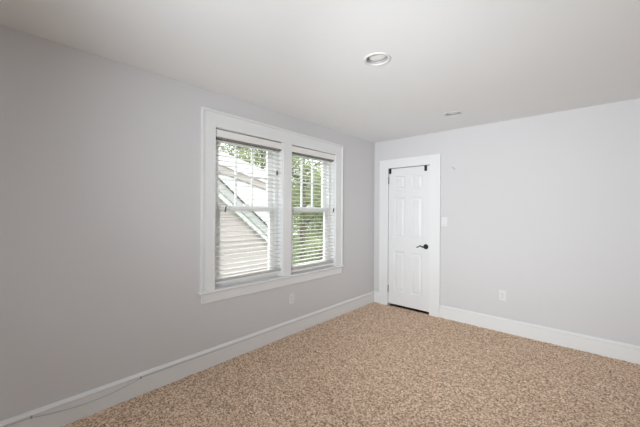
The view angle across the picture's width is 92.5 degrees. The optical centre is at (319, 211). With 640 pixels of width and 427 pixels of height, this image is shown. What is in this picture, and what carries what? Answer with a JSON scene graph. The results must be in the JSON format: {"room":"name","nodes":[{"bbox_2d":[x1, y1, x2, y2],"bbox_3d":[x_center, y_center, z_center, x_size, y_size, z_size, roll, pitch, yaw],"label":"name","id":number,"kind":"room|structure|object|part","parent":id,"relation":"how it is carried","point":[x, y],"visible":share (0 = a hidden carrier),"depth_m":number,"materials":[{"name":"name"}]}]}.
{"room":"empty bedroom","nodes":[
{"label":"empty bedroom","id":0,"kind":"room"},
{"bbox_2d":[0,24,374,420],"bbox_3d":[-1.252,0.153,2.514,0.150,2.440,6.353,0,0,42],"label":"wall","id":1,"kind":"structure","parent":0,"point":[100,157],"depth_m":2.14,"materials":[{"name":"paint"}]},
{"bbox_2d":[4,295,368,426],"bbox_3d":[-1.211,1.255,2.422,0.011,0.052,5.880,0,0,42],"label":"cable","id":2,"kind":"object","parent":1,"relation":"attached to","point":[31,417],"visible":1,"depth_m":2.28,"materials":[{"name":"white plastic"}]},
{"bbox_2d":[0,291,373,426],"bbox_3d":[-1.194,1.291,2.455,0.023,0.164,6.053,0,0,42],"label":"baseboard","id":3,"kind":"structure","parent":1,"relation":"attached to","point":[148,383],"depth_m":2.41,"materials":[{"name":"white paint"}]},
{"bbox_2d":[197,106,343,303],"bbox_3d":[-0.418,-0.039,3.409,0.205,1.718,2.006,0,0,42],"label":"window","id":4,"kind":"structure","parent":1,"relation":"in","point":[277,205],"depth_m":3.17,"materials":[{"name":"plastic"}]},
{"bbox_3d":[-0.977,-0.093,2.681,0.030,1.574,0.132,0,0,42],"label":"casing","id":5,"kind":"part","parent":4,"relation":"part of","materials":[{"name":"white paint"}]},
{"bbox_3d":[-0.767,-0.352,3.111,0.033,0.705,0.712,0,0,42],"label":"sash","id":6,"kind":"part","parent":4,"relation":"part of","materials":[{"name":"plastic"}]},
{"bbox_3d":[-0.745,0.317,3.087,0.033,0.746,0.712,0,0,42],"label":"sash","id":7,"kind":"part","parent":4,"relation":"part of","materials":[{"name":"plastic"}]},
{"bbox_2d":[215,129,282,283],"bbox_3d":[-0.692,-0.041,3.049,0.076,1.401,0.794,0,0,42],"label":"window blind","id":8,"kind":"object","parent":4,"relation":"attached to","point":[222,135],"visible":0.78,"depth_m":3.02,"materials":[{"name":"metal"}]},
{"bbox_3d":[-0.908,-0.023,2.825,0.057,1.343,0.002,0,0,42],"label":"ladder cord","id":9,"kind":"part","parent":8,"relation":"part of","materials":[{"name":"white fabric"}]},
{"bbox_3d":[-0.867,-0.361,2.813,0.004,0.637,0.003,0,0,42],"label":"pull cord","id":10,"kind":"part","parent":8,"relation":"part of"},
{"bbox_3d":[-0.702,0.649,3.058,0.052,0.020,0.778,0,0,42],"label":"rail","id":11,"kind":"part","parent":8,"relation":"part of","materials":[{"name":"white plastic"}]},
{"bbox_3d":[-0.700,-0.022,3.056,0.057,1.343,0.002,0,0,42],"label":"ladder cord","id":12,"kind":"part","parent":8,"relation":"part of","materials":[{"name":"white fabric"}]},
{"bbox_3d":[-0.492,-0.021,3.286,0.057,1.343,0.002,0,0,42],"label":"ladder cord","id":13,"kind":"part","parent":8,"relation":"part of","materials":[{"name":"white fabric"}]},
{"bbox_3d":[-0.357,-0.818,3.362,0.030,0.158,1.968,0,0,42],"label":"head casing","id":14,"kind":"part","parent":4,"relation":"part of","materials":[{"name":"white paint"}]},
{"bbox_3d":[-0.363,-0.021,3.370,0.019,1.452,0.122,0,0,42],"label":"mullion casing","id":15,"kind":"part","parent":4,"relation":"part of","materials":[{"name":"white paint"}]},
{"bbox_2d":[291,146,334,271],"bbox_3d":[-0.083,-0.026,3.724,0.076,1.424,0.776,0,0,42],"label":"window blind","id":16,"kind":"object","parent":4,"relation":"attached to","point":[316,155],"visible":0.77,"depth_m":3.71,"materials":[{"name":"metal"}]},
{"bbox_3d":[-0.092,0.676,3.732,0.052,0.020,0.760,0,0,42],"label":"rail","id":17,"kind":"part","parent":16,"relation":"part of","materials":[{"name":"white plastic"}]},
{"bbox_3d":[0.174,-0.356,3.965,0.004,0.635,0.003,0,0,42],"label":"pull cord","id":18,"kind":"part","parent":16,"relation":"part of","materials":[{"name":"white fabric"}]},
{"bbox_3d":[0.251,-0.071,4.041,0.030,1.573,0.140,0,0,42],"label":"casing","id":19,"kind":"part","parent":4,"relation":"part of","materials":[{"name":"white paint"}]},
{"bbox_2d":[289,293,293,303],"bbox_3d":[-0.318,0.977,3.433,0.008,0.118,0.072,0,0,42],"label":"power outlet","id":20,"kind":"object","parent":1,"relation":"attached to","point":[291,296],"visible":1,"depth_m":3.43,"materials":[{"name":"white plastic"}]},
{"bbox_2d":[291,145,334,272],"bbox_3d":[-0.128,-0.011,3.764,0.160,1.493,0.784,0,0,42],"label":"window","id":21,"kind":"structure","parent":1,"relation":"in","point":[327,210],"depth_m":3.99,"materials":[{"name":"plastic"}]},
{"bbox_3d":[-0.158,-0.348,3.785,0.033,0.705,0.694,0,0,42],"label":"sash","id":22,"kind":"part","parent":21,"relation":"part of","materials":[{"name":"plastic"}]},
{"bbox_3d":[-0.135,0.321,3.761,0.033,0.746,0.694,0,0,42],"label":"sash","id":23,"kind":"part","parent":21,"relation":"part of","materials":[{"name":"plastic"}]},
{"bbox_2d":[0,0,639,142],"bbox_3d":[0.630,-1.206,0.821,5.200,0.300,6.353,0,0,42],"label":"ceiling","id":24,"kind":"structure","parent":0,"point":[488,61],"depth_m":2.00,"materials":[{"name":"white paint"}]},
{"bbox_2d":[363,52,390,65],"bbox_3d":[0.397,-1.067,2.130,0.189,0.033,0.189,0,0,42],"label":"recessed light","id":25,"kind":"object","parent":24,"relation":"in","point":[379,58],"visible":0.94,"depth_m":2.15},
{"bbox_2d":[443,111,461,116],"bbox_3d":[1.431,-1.060,3.301,0.189,0.033,0.189,0,0,42],"label":"recessed light","id":26,"kind":"object","parent":24,"relation":"in","point":[452,113],"visible":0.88,"depth_m":3.33,"materials":[{"name":"white metal"}]},
{"bbox_2d":[62,302,639,426],"bbox_3d":[0.832,1.508,1.062,5.200,0.256,7.003,0,0,42],"label":"floor","id":27,"kind":"structure","parent":0,"point":[374,364],"depth_m":2.43,"materials":[{"name":"carpet"}]},
{"bbox_2d":[374,98,639,345],"bbox_3d":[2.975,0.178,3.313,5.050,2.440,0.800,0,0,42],"label":"wall","id":28,"kind":"structure","parent":0,"point":[543,210],"depth_m":3.29,"materials":[{"name":"paint"}]},
{"bbox_2d":[374,291,378,302],"bbox_3d":[0.865,1.304,4.659,0.092,0.164,0.023,0,0,42],"label":"baseboard","id":29,"kind":"structure","parent":28,"relation":"attached to","point":[376,294],"depth_m":4.66,"materials":[{"name":"white paint"}]},
{"bbox_2d":[388,165,429,311],"bbox_3d":[1.234,0.364,4.319,0.624,1.975,0.100,0,0,42],"label":"door","id":30,"kind":"structure","parent":28,"relation":"in","point":[409,187],"depth_m":4.31,"materials":[{"name":"white paint"}]},
{"bbox_2d":[379,154,440,317],"bbox_3d":[1.276,0.315,4.361,0.908,2.146,0.139,0,0,42],"label":"door frame","id":31,"kind":"structure","parent":28,"relation":"attached to","point":[434,160],"depth_m":4.10,"materials":[{"name":"white paint"}]},
{"bbox_3d":[0.955,0.313,4.578,0.142,2.146,0.030,0,0,42],"label":"casing","id":32,"kind":"part","parent":31,"relation":"part of","materials":[{"name":"white paint"}]},
{"bbox_3d":[1.246,-0.694,4.320,0.626,0.128,0.030,0,0,42],"label":"head casing","id":33,"kind":"part","parent":31,"relation":"part of","materials":[{"name":"white paint"}]},
{"bbox_3d":[1.524,0.317,4.063,0.140,2.146,0.030,0,0,42],"label":"casing","id":34,"kind":"part","parent":31,"relation":"part of","materials":[{"name":"white paint"}]},
{"bbox_2d":[442,217,446,225],"bbox_3d":[1.620,0.134,3.990,0.072,0.118,0.012,0,0,42],"label":"light switch","id":35,"kind":"object","parent":28,"relation":"attached to","point":[444,219],"visible":1,"depth_m":3.99,"materials":[{"name":"white plastic"}]},
{"bbox_2d":[499,290,505,300],"bbox_3d":[2.111,0.973,3.544,0.072,0.118,0.008,0,0,42],"label":"power outlet","id":36,"kind":"object","parent":28,"relation":"attached to","point":[502,294],"visible":1,"depth_m":3.54,"materials":[{"name":"white plastic"}]},
{"bbox_2d":[440,305,639,363],"bbox_3d":[3.013,1.317,2.717,3.884,0.164,0.023,0,0,42],"label":"baseboard","id":37,"kind":"structure","parent":28,"relation":"attached to","point":[586,343],"depth_m":3.25,"materials":[{"name":"white paint"}]},
{"label":"outside","id":38,"kind":"structure","parent":0,"visible":0},
{"bbox_2d":[293,235,311,263],"bbox_3d":[-0.592,4.477,10.618,70.000,0.200,75.000,0,0,42],"label":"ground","id":39,"kind":"structure","parent":38,"point":[296,262],"depth_m":33.80,"materials":[{"name":"green plant"}]},
{"bbox_2d":[219,143,263,168],"bbox_3d":[-6.306,-1.277,17.927,5.686,11.344,5.503,0,0,-16],"label":"tree","id":40,"kind":"object","parent":39,"relation":"on","point":[220,144],"visible":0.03,"depth_m":17.20,"materials":[{"name":"green plant"}]},
{"bbox_2d":[218,178,267,276],"bbox_3d":[-3.082,1.226,8.236,2.870,6.273,3.700,0,0,42],"label":"house","id":41,"kind":"structure","parent":39,"relation":"on","point":[229,198],"depth_m":7.52,"materials":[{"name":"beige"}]},
{"bbox_3d":[-2.142,-0.152,7.294,0.085,2.973,3.550,0,0,42],"label":"rake trim","id":42,"kind":"part","parent":41,"relation":"part of","materials":[{"name":"white"}]},
{"bbox_2d":[219,151,267,224],"bbox_3d":[-4.541,0.818,11.175,2.960,7.072,5.300,0,0,42],"label":"house","id":43,"kind":"structure","parent":39,"relation":"on","point":[261,196],"depth_m":11.17,"materials":[{"name":"white"}]},
{"bbox_2d":[225,145,297,169],"bbox_3d":[-4.754,-1.948,24.852,6.636,12.704,6.796,0,0,25],"label":"tree","id":44,"kind":"object","parent":39,"relation":"on","point":[259,151],"visible":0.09,"depth_m":24.18,"materials":[{"name":"green plant"}]},
{"bbox_2d":[262,155,322,262],"bbox_3d":[-0.923,0.151,15.113,4.381,8.555,4.259,0,0,42],"label":"tree","id":45,"kind":"object","parent":39,"relation":"on","point":[295,214],"visible":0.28,"depth_m":14.84,"materials":[{"name":"green plant"}]},
{"bbox_2d":[292,160,322,249],"bbox_3d":[-0.002,0.290,19.118,4.683,8.289,4.572,0,0,-7],"label":"tree","id":46,"kind":"object","parent":39,"relation":"on","point":[319,220],"visible":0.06,"depth_m":18.67,"materials":[{"name":"green plant"}]},
{"bbox_2d":[292,162,322,251],"bbox_3d":[-0.798,-0.357,33.370,8.994,10.382,9.692,0,0,-28],"label":"tree","id":47,"kind":"object","parent":39,"relation":"on","point":[316,162],"visible":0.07,"depth_m":32.78,"materials":[{"name":"green plant"}]},
{"bbox_2d":[293,234,322,262],"bbox_3d":[0.092,2.651,12.421,2.378,3.577,2.408,0,0,42],"label":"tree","id":48,"kind":"object","parent":39,"relation":"on","point":[318,241],"visible":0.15,"depth_m":12.18,"materials":[{"name":"green plant"}]}
]}

